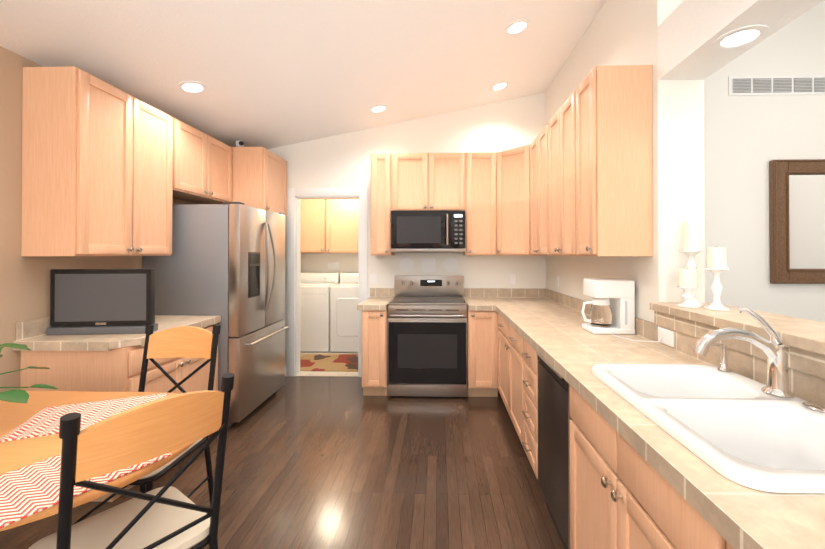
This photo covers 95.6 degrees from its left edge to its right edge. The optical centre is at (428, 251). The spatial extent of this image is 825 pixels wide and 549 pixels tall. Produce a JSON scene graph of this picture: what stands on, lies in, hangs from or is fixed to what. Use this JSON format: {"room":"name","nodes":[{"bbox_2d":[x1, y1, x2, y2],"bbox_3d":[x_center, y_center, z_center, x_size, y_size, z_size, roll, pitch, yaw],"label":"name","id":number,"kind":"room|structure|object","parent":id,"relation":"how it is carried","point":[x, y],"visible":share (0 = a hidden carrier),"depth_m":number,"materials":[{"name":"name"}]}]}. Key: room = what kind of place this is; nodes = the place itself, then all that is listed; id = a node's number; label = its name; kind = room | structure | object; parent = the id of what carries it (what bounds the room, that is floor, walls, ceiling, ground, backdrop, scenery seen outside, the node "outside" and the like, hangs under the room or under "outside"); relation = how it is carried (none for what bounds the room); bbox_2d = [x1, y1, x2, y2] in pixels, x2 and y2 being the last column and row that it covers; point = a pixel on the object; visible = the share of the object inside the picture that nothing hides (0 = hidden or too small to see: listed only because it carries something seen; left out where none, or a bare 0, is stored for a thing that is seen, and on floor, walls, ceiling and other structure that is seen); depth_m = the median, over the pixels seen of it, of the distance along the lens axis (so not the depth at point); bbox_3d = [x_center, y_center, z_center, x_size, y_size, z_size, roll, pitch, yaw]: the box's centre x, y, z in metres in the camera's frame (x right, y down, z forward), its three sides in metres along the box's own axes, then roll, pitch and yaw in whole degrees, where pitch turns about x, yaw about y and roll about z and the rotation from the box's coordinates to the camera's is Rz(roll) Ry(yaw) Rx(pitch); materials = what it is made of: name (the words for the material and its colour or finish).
{"room":"kitchen","nodes":[
{"label":"kitchen","id":0,"kind":"room"},
{"bbox_2d":[0,350,563,548],"bbox_3d":[1.108,1.418,1.827,7.130,0.050,8.400,0,0,2],"label":"floor","id":1,"kind":"structure","parent":0,"point":[324,462],"depth_m":2.30,"materials":[{"name":"brown wood"}]},
{"bbox_2d":[0,391,195,530],"bbox_3d":[-1.543,1.012,1.271,1.460,0.749,0.900,0,0,2],"label":"table","id":2,"kind":"object","parent":1,"relation":"on","point":[17,454],"visible":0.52,"depth_m":1.24,"materials":[{"name":"brown wood"}]},
{"bbox_2d":[0,343,56,402],"bbox_3d":[-1.649,0.467,1.285,0.592,0.338,0.574,0,0,2],"label":"plant","id":3,"kind":"object","parent":2,"relation":"on","point":[18,396],"visible":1,"depth_m":1.33,"materials":[{"name":"green plant"}]},
{"bbox_2d":[0,393,168,441],"bbox_3d":[-1.308,0.636,1.467,0.420,0.004,0.300,0,0,-23],"label":"placemat","id":4,"kind":"object","parent":2,"relation":"on","point":[44,421],"visible":0.67,"depth_m":1.46,"materials":[{"name":"fabric"}]},
{"bbox_2d":[0,453,171,527],"bbox_3d":[-1.039,0.633,1.060,0.300,0.004,0.420,0,0,30],"label":"placemat","id":5,"kind":"object","parent":2,"relation":"on","point":[29,490],"visible":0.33,"depth_m":1.00,"materials":[{"name":"fabric"}]},
{"bbox_2d":[20,323,217,501],"bbox_3d":[-1.958,0.969,2.518,0.659,0.858,0.850,0,0,2],"label":"base cabinet","id":6,"kind":"object","parent":1,"relation":"on","point":[116,370],"visible":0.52,"depth_m":2.10,"materials":[{"name":"brown wood"}]},
{"bbox_2d":[13,315,220,350],"bbox_3d":[-1.965,0.473,2.499,0.646,0.150,0.884,0,0,2],"label":"countertop","id":7,"kind":"structure","parent":6,"relation":"on","point":[31,335],"depth_m":2.13,"materials":[{"name":"tile"}]},
{"bbox_2d":[46,269,157,334],"bbox_3d":[-1.992,0.300,2.293,0.570,0.390,0.110,0,0,-5],"label":"tv monitor","id":8,"kind":"object","parent":7,"relation":"on","point":[99,301],"visible":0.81,"depth_m":2.26,"materials":[{"name":"black plastic"}]},
{"bbox_2d":[28,373,234,548],"bbox_3d":[-0.937,0.891,1.170,0.538,1.000,0.422,0,0,35],"label":"chair","id":9,"kind":"object","parent":1,"relation":"on","point":[167,516],"visible":1,"depth_m":1.08,"materials":[{"name":"beige wood"}]},
{"bbox_2d":[72,325,220,524],"bbox_3d":[-1.339,0.895,1.794,0.422,1.000,0.538,0,0,2],"label":"chair","id":10,"kind":"object","parent":1,"relation":"on","point":[190,341],"visible":0.4,"depth_m":2.00,"materials":[{"name":"beige wood"}]},
{"bbox_2d":[143,202,288,428],"bbox_3d":[-1.831,0.505,3.388,0.846,1.797,0.880,0,0,2],"label":"fridge","id":11,"kind":"object","parent":1,"relation":"on","point":[225,261],"visible":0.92,"depth_m":2.96,"materials":[{"name":"grey metal"}]},
{"bbox_2d":[300,273,339,351],"bbox_3d":[-1.744,0.868,5.608,0.685,1.080,0.702,0,0,2],"label":"washer","id":12,"kind":"object","parent":1,"relation":"on","point":[315,315],"visible":0.56,"depth_m":5.26,"materials":[{"name":"white metal"}]},
{"bbox_2d":[300,354,357,371],"bbox_3d":[-1.349,1.409,4.779,1.100,0.009,0.730,0,0,2],"label":"rug","id":13,"kind":"object","parent":1,"relation":"on","point":[331,362],"visible":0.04,"depth_m":4.74,"materials":[{"name":"multicoloured fabric"}]},
{"bbox_2d":[330,273,357,351],"bbox_3d":[-1.039,0.868,5.584,0.685,1.080,0.712,0,0,2],"label":"dryer","id":14,"kind":"object","parent":1,"relation":"on","point":[343,316],"visible":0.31,"depth_m":5.24,"materials":[{"name":"white metal"}]},
{"bbox_2d":[362,309,387,395],"bbox_3d":[-0.518,0.978,3.873,0.240,0.858,0.679,0,0,2],"label":"base cabinet","id":15,"kind":"object","parent":1,"relation":"on","point":[374,352],"visible":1,"depth_m":3.57,"materials":[{"name":"brown wood"}]},
{"bbox_2d":[357,288,393,309],"bbox_3d":[-0.537,0.482,3.883,0.279,0.150,0.666,0,0,2],"label":"countertop","id":16,"kind":"structure","parent":15,"relation":"on","point":[379,298],"depth_m":3.98,"materials":[{"name":"tile"}]},
{"bbox_2d":[387,275,467,396],"bbox_3d":[-0.009,0.834,3.842,0.772,1.145,0.695,0,0,2],"label":"range","id":17,"kind":"object","parent":1,"relation":"on","point":[427,337],"visible":1,"depth_m":3.56,"materials":[{"name":"silver metal"}]},
{"bbox_2d":[467,308,498,396],"bbox_3d":[0.527,0.978,3.845,0.290,0.858,0.679,0,0,2],"label":"base cabinet","id":18,"kind":"object","parent":1,"relation":"on","point":[483,328],"visible":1,"depth_m":3.54,"materials":[{"name":"brown wood"}]},
{"bbox_2d":[498,314,524,445],"bbox_3d":[0.933,0.972,2.960,0.676,0.858,1.050,0,0,2],"label":"base cabinet","id":19,"kind":"object","parent":1,"relation":"on","point":[510,365],"visible":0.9,"depth_m":2.84,"materials":[{"name":"brown wood"}]},
{"bbox_2d":[464,288,824,548],"bbox_3d":[0.778,0.428,1.611,0.913,0.228,5.138,0,0,2],"label":"countertop","id":20,"kind":"structure","parent":19,"relation":"on","point":[545,324],"depth_m":1.25,"materials":[{"name":"tile"}]},
{"bbox_2d":[581,278,634,333],"bbox_3d":[1.093,0.333,2.329,0.286,0.325,0.191,0,0,2],"label":"coffee maker","id":21,"kind":"object","parent":20,"relation":"on","point":[612,308],"visible":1,"depth_m":2.24,"materials":[{"name":"white plastic"}]},
{"bbox_2d":[610,333,661,341],"bbox_3d":[1.152,0.466,2.096,0.150,0.054,0.273,0,0,2],"label":"cord","id":22,"kind":"object","parent":21,"relation":"attached to","point":[638,340],"visible":0.96,"depth_m":2.05,"materials":[{"name":"white plastic"}]},
{"bbox_2d":[658,326,674,346],"bbox_3d":[1.226,0.439,1.935,0.009,0.080,0.130,0,0,2],"label":"electrical outlet","id":23,"kind":"object","parent":20,"relation":"attached to","point":[668,337],"depth_m":1.92,"materials":[{"name":"white plastic"}]},
{"bbox_2d":[592,364,824,492],"bbox_3d":[0.909,0.569,1.148,0.530,0.216,0.804,0,0,2],"label":"sink","id":24,"kind":"object","parent":20,"relation":"in","point":[739,429],"visible":0.73,"depth_m":1.13,"materials":[{"name":"white ceramic"}]},
{"bbox_2d":[712,343,730,371],"bbox_3d":[1.133,0.408,1.455,0.073,0.106,0.044,0,0,2],"label":"soap pump","id":25,"kind":"object","parent":24,"relation":"on","point":[723,367],"visible":0.98,"depth_m":1.45,"materials":[{"name":"silver metal"}]},
{"bbox_2d":[693,307,824,411],"bbox_3d":[1.019,0.322,1.177,0.312,0.274,0.216,0,0,2],"label":"faucet","id":26,"kind":"object","parent":20,"relation":"on","point":[775,349],"visible":1,"depth_m":1.20,"materials":[{"name":"silver metal"}]},
{"bbox_2d":[522,339,538,478],"bbox_3d":[0.914,0.967,2.255,0.676,0.858,0.360,0,0,2],"label":"base cabinet","id":27,"kind":"object","parent":1,"relation":"on","point":[530,395],"visible":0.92,"depth_m":2.24,"materials":[{"name":"brown wood"}]},
{"bbox_2d":[536,352,571,548],"bbox_3d":[0.880,0.965,1.824,0.604,0.856,0.492,0,0,2],"label":"dishwasher","id":28,"kind":"object","parent":1,"relation":"on","point":[554,418],"visible":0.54,"depth_m":1.77,"materials":[{"name":"black metal"}]},
{"bbox_2d":[569,385,726,548],"bbox_3d":[0.886,0.960,1.146,0.672,0.858,0.860,0,0,2],"label":"base cabinet","id":29,"kind":"object","parent":1,"relation":"on","point":[624,494],"visible":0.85,"depth_m":1.14,"materials":[{"name":"brown wood"}]},
{"bbox_2d":[0,0,605,148],"bbox_3d":[1.109,-1.837,0.968,7.160,1.503,6.720,0,0,2],"label":"ceiling","id":30,"kind":"structure","parent":0,"point":[270,74],"depth_m":2.66,"materials":[{"name":"white paint"}]},
{"bbox_2d":[177,81,206,93],"bbox_3d":[-1.734,-1.205,2.741,0.188,0.042,0.190,0,0,2],"label":"ceiling light","id":31,"kind":"object","parent":30,"relation":"attached to","point":[193,87],"visible":1,"depth_m":2.73,"materials":[{"name":"white glass"}]},
{"bbox_2d":[369,104,387,112],"bbox_3d":[-0.506,-1.433,3.750,0.188,0.042,0.190,0,0,2],"label":"ceiling light","id":32,"kind":"object","parent":30,"relation":"attached to","point":[380,108],"visible":1,"depth_m":3.74,"materials":[{"name":"white glass"}]},
{"bbox_2d":[490,81,508,90],"bbox_3d":[0.715,-1.672,3.779,0.188,0.042,0.190,0,0,2],"label":"ceiling light","id":33,"kind":"object","parent":30,"relation":"attached to","point":[499,86],"visible":1,"depth_m":3.77,"materials":[{"name":"white glass"}]},
{"bbox_2d":[504,19,529,35],"bbox_3d":[0.659,-1.673,2.790,0.188,0.042,0.190,0,0,2],"label":"ceiling light","id":34,"kind":"object","parent":30,"relation":"attached to","point":[517,27],"visible":1,"depth_m":2.78,"materials":[{"name":"white glass"}]},
{"bbox_2d":[0,0,824,391],"bbox_3d":[1.133,-0.757,1.831,7.120,4.300,8.420,0,0,2],"label":"wall","id":35,"kind":"structure","parent":0,"point":[716,146],"depth_m":2.90,"materials":[{"name":"beige paint"}]},
{"bbox_2d":[21,66,172,255],"bbox_3d":[-2.112,-0.507,2.487,0.354,1.070,0.760,0,0,2],"label":"upper cabinet","id":36,"kind":"object","parent":35,"relation":"attached to","point":[97,166],"visible":1,"depth_m":2.19,"materials":[{"name":"brown wood"}]},
{"bbox_2d":[173,117,231,203],"bbox_3d":[-2.091,-0.757,3.278,0.354,0.560,0.820,0,0,2],"label":"upper cabinet","id":37,"kind":"object","parent":35,"relation":"attached to","point":[202,167],"visible":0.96,"depth_m":3.21,"materials":[{"name":"brown wood"}]},
{"bbox_2d":[232,147,286,216],"bbox_3d":[-1.915,-0.713,3.963,0.669,0.640,0.560,0,0,2],"label":"upper cabinet","id":38,"kind":"object","parent":35,"relation":"attached to","point":[259,177],"visible":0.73,"depth_m":3.68,"materials":[{"name":"brown wood"}]},
{"bbox_2d":[236,141,243,146],"bbox_3d":[-1.916,-1.080,3.796,0.079,0.090,0.079,0,0,2],"label":"security camera","id":39,"kind":"object","parent":38,"relation":"on","point":[239,143],"visible":0.71,"depth_m":3.78,"materials":[{"name":"white plastic"}]},
{"bbox_2d":[301,199,325,252],"bbox_3d":[-1.841,-0.455,5.818,0.540,0.950,0.354,0,0,2],"label":"upper cabinet","id":40,"kind":"object","parent":35,"relation":"attached to","point":[313,225],"visible":0.52,"depth_m":5.68,"materials":[{"name":"brown wood"}]},
{"bbox_2d":[287,188,367,376],"bbox_3d":[-1.149,0.345,4.287,0.915,2.131,0.138,0,0,2],"label":"door frame","id":41,"kind":"structure","parent":35,"relation":"attached to","point":[295,196],"depth_m":4.23,"materials":[{"name":"white painted wood"}]},
{"bbox_2d":[328,262,338,269],"bbox_3d":[-1.526,0.231,5.983,0.180,0.120,0.007,0,0,2],"label":"electrical outlet","id":42,"kind":"object","parent":35,"relation":"attached to","point":[333,265],"visible":1,"depth_m":5.98,"materials":[{"name":"white plastic"}]},
{"bbox_2d":[326,199,357,252],"bbox_3d":[-1.291,-0.455,5.804,0.540,0.950,0.354,0,0,2],"label":"upper cabinet","id":43,"kind":"object","parent":35,"relation":"attached to","point":[341,225],"visible":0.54,"depth_m":5.66,"materials":[{"name":"brown wood"}]},
{"bbox_2d":[370,274,375,283],"bbox_3d":[-0.629,0.307,4.218,0.070,0.115,0.008,0,0,2],"label":"light switch","id":44,"kind":"object","parent":35,"relation":"attached to","point":[372,278],"visible":1,"depth_m":4.21,"materials":[{"name":"white plastic"}]},
{"bbox_2d":[371,153,394,254],"bbox_3d":[-0.498,-0.497,4.042,0.220,1.070,0.359,0,0,2],"label":"upper cabinet","id":45,"kind":"object","parent":35,"relation":"attached to","point":[381,186],"visible":1,"depth_m":3.90,"materials":[{"name":"brown wood"}]},
{"bbox_2d":[392,153,464,210],"bbox_3d":[-0.004,-0.727,4.031,0.770,0.610,0.359,0,0,2],"label":"upper cabinet","id":46,"kind":"object","parent":35,"relation":"attached to","point":[428,181],"visible":1,"depth_m":3.88,"materials":[{"name":"brown wood"}]},
{"bbox_2d":[391,210,464,251],"bbox_3d":[-0.005,-0.207,3.985,0.760,0.427,0.442,0,0,2],"label":"microwave","id":47,"kind":"object","parent":46,"relation":"attached to","point":[429,231],"visible":1,"depth_m":3.81,"materials":[{"name":"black metal"}]},
{"bbox_2d":[463,152,496,254],"bbox_3d":[0.546,-0.497,4.014,0.330,1.070,0.359,0,0,2],"label":"upper cabinet","id":48,"kind":"object","parent":35,"relation":"attached to","point":[480,203],"visible":1,"depth_m":3.87,"materials":[{"name":"brown wood"}]},
{"bbox_2d":[509,274,515,283],"bbox_3d":[0.931,0.306,4.176,0.070,0.115,0.008,0,0,2],"label":"electrical outlet","id":49,"kind":"object","parent":35,"relation":"attached to","point":[512,278],"visible":1,"depth_m":4.17,"materials":[{"name":"white plastic"}]},
{"bbox_2d":[497,144,531,254],"bbox_3d":[0.996,-0.498,3.880,0.600,1.070,0.602,0,0,2],"label":"upper cabinet","id":50,"kind":"object","parent":35,"relation":"attached to","point":[513,201],"visible":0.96,"depth_m":3.72,"materials":[{"name":"brown wood"}]},
{"bbox_2d":[530,124,549,255],"bbox_3d":[1.104,-0.502,3.280,0.352,1.070,0.600,0,0,2],"label":"upper cabinet","id":51,"kind":"object","parent":35,"relation":"attached to","point":[539,195],"visible":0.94,"depth_m":3.23,"materials":[{"name":"brown wood"}]},
{"bbox_2d":[556,276,558,287],"bbox_3d":[1.290,0.303,3.745,0.008,0.115,0.070,0,0,2],"label":"outlet","id":52,"kind":"object","parent":35,"relation":"attached to","point":[557,281],"visible":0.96,"depth_m":3.74,"materials":[{"name":"white plastic"}]},
{"bbox_2d":[548,91,578,255],"bbox_3d":[1.087,-0.506,2.681,0.352,1.070,0.600,0,0,2],"label":"upper cabinet","id":53,"kind":"object","parent":35,"relation":"attached to","point":[562,182],"visible":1,"depth_m":2.63,"materials":[{"name":"brown wood"}]},
{"bbox_2d":[576,65,652,255],"bbox_3d":[1.075,-0.509,2.236,0.352,1.070,0.290,0,0,2],"label":"upper cabinet","id":54,"kind":"object","parent":35,"relation":"attached to","point":[614,185],"visible":0.98,"depth_m":2.09,"materials":[{"name":"brown wood"}]},
{"bbox_2d":[650,302,824,354],"bbox_3d":[1.308,0.280,-0.117,0.334,0.039,4.289,0,0,2],"label":"ledge shelf","id":55,"kind":"object","parent":35,"relation":"on","point":[805,334],"visible":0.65,"depth_m":1.45,"materials":[{"name":"tile"}]},
{"bbox_2d":[676,269,699,307],"bbox_3d":[1.288,0.176,1.860,0.100,0.191,0.100,0,0,2],"label":"candle","id":56,"kind":"object","parent":55,"relation":"on","point":[688,281],"visible":1,"depth_m":1.83,"materials":[{"name":"white wax"}]},
{"bbox_2d":[679,220,703,305],"bbox_3d":[1.355,0.053,1.929,0.104,0.438,0.104,0,0,2],"label":"candle","id":57,"kind":"object","parent":55,"relation":"on","point":[691,239],"visible":0.77,"depth_m":1.91,"materials":[{"name":"white wax"}]},
{"bbox_2d":[704,246,729,310],"bbox_3d":[1.361,0.123,1.769,0.100,0.297,0.100,0,0,2],"label":"candle","id":58,"kind":"object","parent":55,"relation":"on","point":[716,261],"visible":1,"depth_m":1.75,"materials":[{"name":"white wax"}]},
{"bbox_2d":[729,75,824,95],"bbox_3d":[2.737,-1.290,2.893,0.810,0.150,0.015,0,0,2],"label":"air vent","id":59,"kind":"object","parent":35,"relation":"in","point":[779,85],"visible":1,"depth_m":2.89,"materials":[{"name":"white plastic"}]},
{"bbox_2d":[769,159,824,283],"bbox_3d":[3.041,-0.232,2.858,0.820,0.951,0.055,0,0,2],"label":"mirror","id":60,"kind":"object","parent":35,"relation":"attached to","point":[797,215],"visible":1,"depth_m":2.87,"materials":[{"name":"brown wood"}]},
{"bbox_2d":[658,0,823,79],"bbox_3d":[1.313,-1.095,-0.113,0.245,0.290,4.300,0,0,2],"label":"header beam","id":61,"kind":"structure","parent":0,"point":[690,32],"depth_m":1.73,"materials":[{"name":"white paint"}]},
{"bbox_2d":[713,24,768,50],"bbox_3d":[1.360,-0.933,1.636,0.190,0.008,0.190,0,0,2],"label":"light","id":62,"kind":"object","parent":61,"relation":"attached to","point":[740,37],"visible":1,"depth_m":1.63,"materials":[{"name":"white glass"}]}
]}

